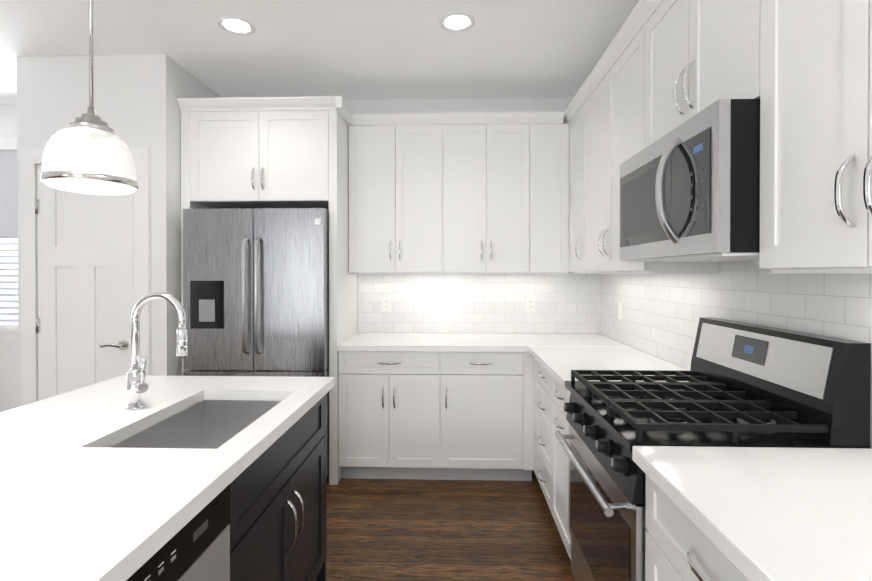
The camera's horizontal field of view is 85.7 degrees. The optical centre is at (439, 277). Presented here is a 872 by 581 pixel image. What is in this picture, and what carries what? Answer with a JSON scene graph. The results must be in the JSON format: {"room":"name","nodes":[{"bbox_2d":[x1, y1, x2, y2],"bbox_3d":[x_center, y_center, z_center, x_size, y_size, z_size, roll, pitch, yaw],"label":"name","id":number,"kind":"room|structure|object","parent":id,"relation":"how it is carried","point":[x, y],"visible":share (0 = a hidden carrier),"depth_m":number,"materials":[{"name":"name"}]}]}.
{"room":"kitchen","nodes":[
{"label":"kitchen","id":0,"kind":"room"},
{"bbox_2d":[0,97,573,412],"bbox_3d":[-1.653,-0.022,3.793,6.020,2.750,0.100,0,0,2],"label":"wall","id":1,"kind":"structure","parent":0,"point":[8,349],"depth_m":3.70,"materials":[{"name":"white paint"}]},
{"bbox_2d":[0,138,17,340],"bbox_3d":[-3.564,-0.302,3.776,1.500,1.630,0.049,0,0,2],"label":"window","id":2,"kind":"structure","parent":1,"relation":"in","point":[8,333],"depth_m":3.77,"materials":[{"name":"white paint"}]},
{"bbox_2d":[0,151,17,321],"bbox_3d":[-3.563,-0.330,3.829,1.290,1.385,0.045,0,0,2],"label":"window blinds","id":3,"kind":"object","parent":2,"relation":"attached to","point":[8,194],"visible":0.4,"depth_m":3.82,"materials":[{"name":"grey"}]},
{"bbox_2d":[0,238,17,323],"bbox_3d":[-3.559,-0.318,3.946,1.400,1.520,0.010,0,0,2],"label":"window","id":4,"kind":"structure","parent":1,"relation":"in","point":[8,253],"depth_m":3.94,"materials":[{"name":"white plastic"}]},
{"bbox_2d":[348,112,451,273],"bbox_3d":[-0.280,-0.600,3.527,0.738,1.128,0.319,0,0,2],"label":"upper cabinet","id":5,"kind":"object","parent":1,"relation":"attached to","point":[400,164],"depth_m":3.37,"materials":[{"name":"white wood"}]},
{"bbox_2d":[358,272,599,333],"bbox_3d":[0.300,0.203,3.679,1.891,0.700,0.008,0,0,2],"label":"tile backsplash","id":6,"kind":"structure","parent":1,"relation":"attached to","point":[569,303],"depth_m":3.67,"materials":[{"name":"white tile"}]},
{"bbox_2d":[382,297,390,311],"bbox_3d":[-0.415,0.213,3.694,0.072,0.116,0.006,0,0,2],"label":"electrical outlet","id":7,"kind":"object","parent":6,"relation":"attached to","point":[386,304],"visible":1,"depth_m":3.69,"materials":[{"name":"white plastic"}]},
{"bbox_2d":[526,297,534,311],"bbox_3d":[0.711,0.213,3.659,0.072,0.116,0.006,0,0,2],"label":"electrical outlet","id":8,"kind":"object","parent":6,"relation":"attached to","point":[530,304],"visible":1,"depth_m":3.66,"materials":[{"name":"white plastic"}]},
{"bbox_2d":[452,112,519,273],"bbox_3d":[0.339,-0.600,3.507,0.736,1.128,0.319,0,0,2],"label":"upper cabinet","id":9,"kind":"object","parent":1,"relation":"attached to","point":[485,145],"depth_m":3.35,"materials":[{"name":"white wood"}]},
{"bbox_2d":[0,0,638,103],"bbox_3d":[-1.763,-1.416,0.287,6.020,0.080,7.100,0,0,2],"label":"ceiling","id":10,"kind":"structure","parent":0,"point":[374,49],"depth_m":2.79,"materials":[{"name":"white paint"}]},
{"bbox_2d":[40,0,137,194],"bbox_3d":[-1.014,-0.815,1.367,0.229,1.134,0.229,0,0,2],"label":"pendant light","id":11,"kind":"object","parent":10,"relation":"hanging from","point":[90,127],"visible":1,"depth_m":1.32,"materials":[{"name":"white glass"}]},
{"bbox_2d":[217,16,255,35],"bbox_3d":[-1.120,-1.386,2.598,0.196,0.006,0.196,0,0,2],"label":"recessed light","id":12,"kind":"object","parent":10,"relation":"in","point":[236,25],"visible":1,"depth_m":2.59,"materials":[{"name":"white plastic"}]},
{"bbox_2d":[439,12,474,31],"bbox_3d":[0.097,-1.386,2.560,0.196,0.006,0.196,0,0,2],"label":"recessed light","id":13,"kind":"object","parent":10,"relation":"in","point":[456,22],"visible":1,"depth_m":2.55,"materials":[{"name":"white plastic"}]},
{"bbox_2d":[326,470,573,580],"bbox_3d":[-1.763,1.414,0.304,6.020,0.080,7.100,0,0,2],"label":"floor","id":14,"kind":"structure","parent":0,"point":[427,530],"depth_m":2.50,"materials":[{"name":"brown wood"}]},
{"bbox_2d":[16,55,221,406],"bbox_3d":[-2.177,-0.019,3.359,0.960,2.749,0.799,0,0,2],"label":"wall block","id":15,"kind":"object","parent":14,"relation":"on","point":[136,105],"visible":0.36,"depth_m":2.96,"materials":[{"name":"white paint"}]},
{"bbox_2d":[20,148,151,405],"bbox_3d":[-2.212,0.278,2.946,0.815,2.160,0.032,0,0,2],"label":"door frame","id":16,"kind":"structure","parent":15,"relation":"attached to","point":[30,160],"depth_m":2.94,"materials":[{"name":"white paint"}]},
{"bbox_2d":[35,164,133,400],"bbox_3d":[-2.217,0.322,2.921,0.623,2.048,0.080,0,0,2],"label":"pantry door","id":17,"kind":"structure","parent":16,"relation":"attached to","point":[85,242],"depth_m":2.95,"materials":[{"name":"white paint"}]},
{"bbox_2d":[116,384,334,580],"bbox_3d":[-0.842,0.934,0.817,0.668,0.875,2.590,0,0,2],"label":"kitchen island","id":18,"kind":"object","parent":14,"relation":"on","point":[268,523],"depth_m":1.43,"materials":[{"name":"black"}]},
{"bbox_2d":[0,376,227,483],"bbox_3d":[-1.229,0.475,0.809,0.515,0.040,2.656,0,0,2],"label":"island countertop","id":19,"kind":"structure","parent":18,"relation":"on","point":[38,432],"depth_m":1.51,"materials":[{"name":"white stone"}]},
{"bbox_2d":[120,328,187,407],"bbox_3d":[-0.975,0.314,1.609,0.212,0.272,0.088,0,0,2],"label":"faucet","id":20,"kind":"object","parent":19,"relation":"on","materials":[{"name":"silver metal"}]},
{"bbox_2d":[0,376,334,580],"bbox_3d":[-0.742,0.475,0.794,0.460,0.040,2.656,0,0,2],"label":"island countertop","id":21,"kind":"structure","parent":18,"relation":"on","point":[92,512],"depth_m":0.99,"materials":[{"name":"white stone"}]},
{"bbox_2d":[108,396,283,447],"bbox_3d":[-0.763,0.599,1.558,0.388,0.240,0.639,0,0,2],"label":"sink","id":22,"kind":"object","parent":21,"relation":"in","point":[209,421],"depth_m":1.86,"materials":[{"name":"grey metal"}]},
{"bbox_2d":[126,484,230,580],"bbox_3d":[-0.576,0.930,0.887,0.076,0.856,0.610,0,0,2],"label":"dishwasher","id":23,"kind":"object","parent":18,"relation":"in","point":[200,551],"depth_m":1.05,"materials":[{"name":"silver metal"}]},
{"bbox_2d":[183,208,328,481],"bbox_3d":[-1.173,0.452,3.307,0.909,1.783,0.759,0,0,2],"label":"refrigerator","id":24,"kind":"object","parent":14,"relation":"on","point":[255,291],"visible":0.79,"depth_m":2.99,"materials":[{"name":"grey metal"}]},
{"bbox_2d":[177,96,356,484],"bbox_3d":[-1.154,0.096,3.381,1.076,2.518,0.690,0,0,2],"label":"tall cabinet","id":25,"kind":"object","parent":14,"relation":"on","point":[264,152],"visible":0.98,"depth_m":3.08,"materials":[{"name":"white wood"}]},
{"bbox_2d":[339,353,452,479],"bbox_3d":[-0.291,0.919,3.389,0.729,0.874,0.615,0,0,2],"label":"base cabinet","id":26,"kind":"object","parent":14,"relation":"on","point":[396,409],"depth_m":3.08,"materials":[{"name":"white wood"}]},
{"bbox_2d":[337,333,624,352],"bbox_3d":[0.289,0.460,3.350,1.890,0.040,0.650,0,0,2],"label":"countertop","id":27,"kind":"structure","parent":26,"relation":"on","point":[360,342],"depth_m":3.18,"materials":[{"name":"white stone"}]},
{"bbox_2d":[453,353,520,480],"bbox_3d":[0.289,0.919,3.371,0.667,0.874,0.615,0,0,2],"label":"base cabinet","id":28,"kind":"object","parent":14,"relation":"on","point":[458,406],"depth_m":3.07,"materials":[{"name":"white wood"}]},
{"bbox_2d":[521,349,532,480],"bbox_3d":[0.884,0.921,2.998,0.679,0.874,0.135,0,0,2],"label":"base cabinet","id":29,"kind":"object","parent":14,"relation":"on","point":[526,361],"depth_m":3.06,"materials":[{"name":"white wood"}]},
{"bbox_2d":[533,361,548,505],"bbox_3d":[0.906,0.923,2.674,0.615,0.874,0.510,0,0,2],"label":"base cabinet","id":30,"kind":"object","parent":14,"relation":"on","point":[540,378],"depth_m":2.77,"materials":[{"name":"white wood"}]},
{"bbox_2d":[549,377,570,559],"bbox_3d":[0.892,0.926,2.252,0.615,0.874,0.453,0,0,2],"label":"base cabinet","id":31,"kind":"object","parent":14,"relation":"on","point":[558,458],"depth_m":2.32,"materials":[{"name":"white wood"}]},
{"bbox_2d":[529,345,689,388],"bbox_3d":[0.883,0.465,2.514,0.650,0.040,0.985,0,0,2],"label":"countertop","id":32,"kind":"structure","parent":31,"relation":"on","point":[558,361],"depth_m":2.54,"materials":[{"name":"white stone"}]},
{"bbox_2d":[645,477,740,580],"bbox_3d":[0.850,0.934,0.894,0.615,0.874,0.727,0,0,2],"label":"base cabinet","id":33,"kind":"object","parent":14,"relation":"on","point":[674,550],"depth_m":1.10,"materials":[{"name":"white wood"}]},
{"bbox_2d":[632,446,871,580],"bbox_3d":[0.823,0.477,0.582,0.650,0.040,1.349,0,0,2],"label":"countertop","id":34,"kind":"structure","parent":33,"relation":"on","point":[772,513],"depth_m":0.95,"materials":[{"name":"white stone"}]},
{"bbox_2d":[555,317,870,580],"bbox_3d":[0.818,0.768,1.642,0.686,1.188,0.756,0,0,2],"label":"range","id":35,"kind":"object","parent":14,"relation":"on","point":[750,385],"visible":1,"depth_m":1.46,"materials":[{"name":"grey metal"}]},
{"bbox_3d":[1.194,0.000,0.152,0.100,2.750,7.000,0,0,2],"label":"wall","id":36,"kind":"structure","parent":0,"visible":0},
{"bbox_2d":[520,111,559,273],"bbox_3d":[0.766,-0.599,3.463,0.356,1.128,0.380,0,0,2],"label":"upper cabinet","id":37,"kind":"object","parent":36,"relation":"attached to","point":[523,192],"depth_m":3.34,"materials":[{"name":"white wood"}]},
{"bbox_2d":[560,88,583,273],"bbox_3d":[1.041,-0.597,3.141,0.374,1.128,0.410,0,0,2],"label":"upper cabinet","id":38,"kind":"object","parent":36,"relation":"attached to","point":[571,119],"depth_m":3.24,"materials":[{"name":"white wood"}]},
{"bbox_2d":[584,0,718,273],"bbox_3d":[1.050,-0.593,2.499,0.314,1.128,1.107,0,0,2],"label":"upper cabinet","id":39,"kind":"object","parent":36,"relation":"attached to","point":[616,94],"depth_m":2.39,"materials":[{"name":"white wood"}]},
{"bbox_2d":[648,0,759,145],"bbox_3d":[1.023,-0.819,1.626,0.314,0.667,0.761,0,0,2],"label":"upper cabinet","id":40,"kind":"object","parent":36,"relation":"attached to","point":[701,53],"depth_m":1.58,"materials":[{"name":"white wood"}]},
{"bbox_2d":[620,99,759,261],"bbox_3d":[0.935,-0.270,1.632,0.490,0.418,0.756,0,0,2],"label":"over-the-range microwave","id":41,"kind":"object","parent":40,"relation":"attached to","point":[690,190],"visible":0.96,"depth_m":1.37,"materials":[{"name":"silver metal"}]},
{"bbox_2d":[600,260,871,448],"bbox_3d":[1.190,0.215,1.754,0.008,0.700,3.800,0,0,2],"label":"tile backsplash","id":42,"kind":"structure","parent":36,"relation":"attached to","point":[662,314],"depth_m":1.95,"materials":[{"name":"white tile"}]},
{"bbox_2d":[618,302,622,319],"bbox_3d":[1.226,0.228,3.194,0.010,0.116,0.072,0,0,2],"label":"outlet","id":43,"kind":"object","parent":42,"relation":"attached to","point":[620,304],"visible":1,"depth_m":3.18,"materials":[{"name":"white plastic"}]},
{"bbox_2d":[756,0,871,273],"bbox_3d":[1.002,-0.584,0.947,0.314,1.128,0.724,0,0,2],"label":"upper cabinet","id":44,"kind":"object","parent":36,"relation":"attached to","point":[814,93],"depth_m":1.07,"materials":[{"name":"white wood"}]}
]}

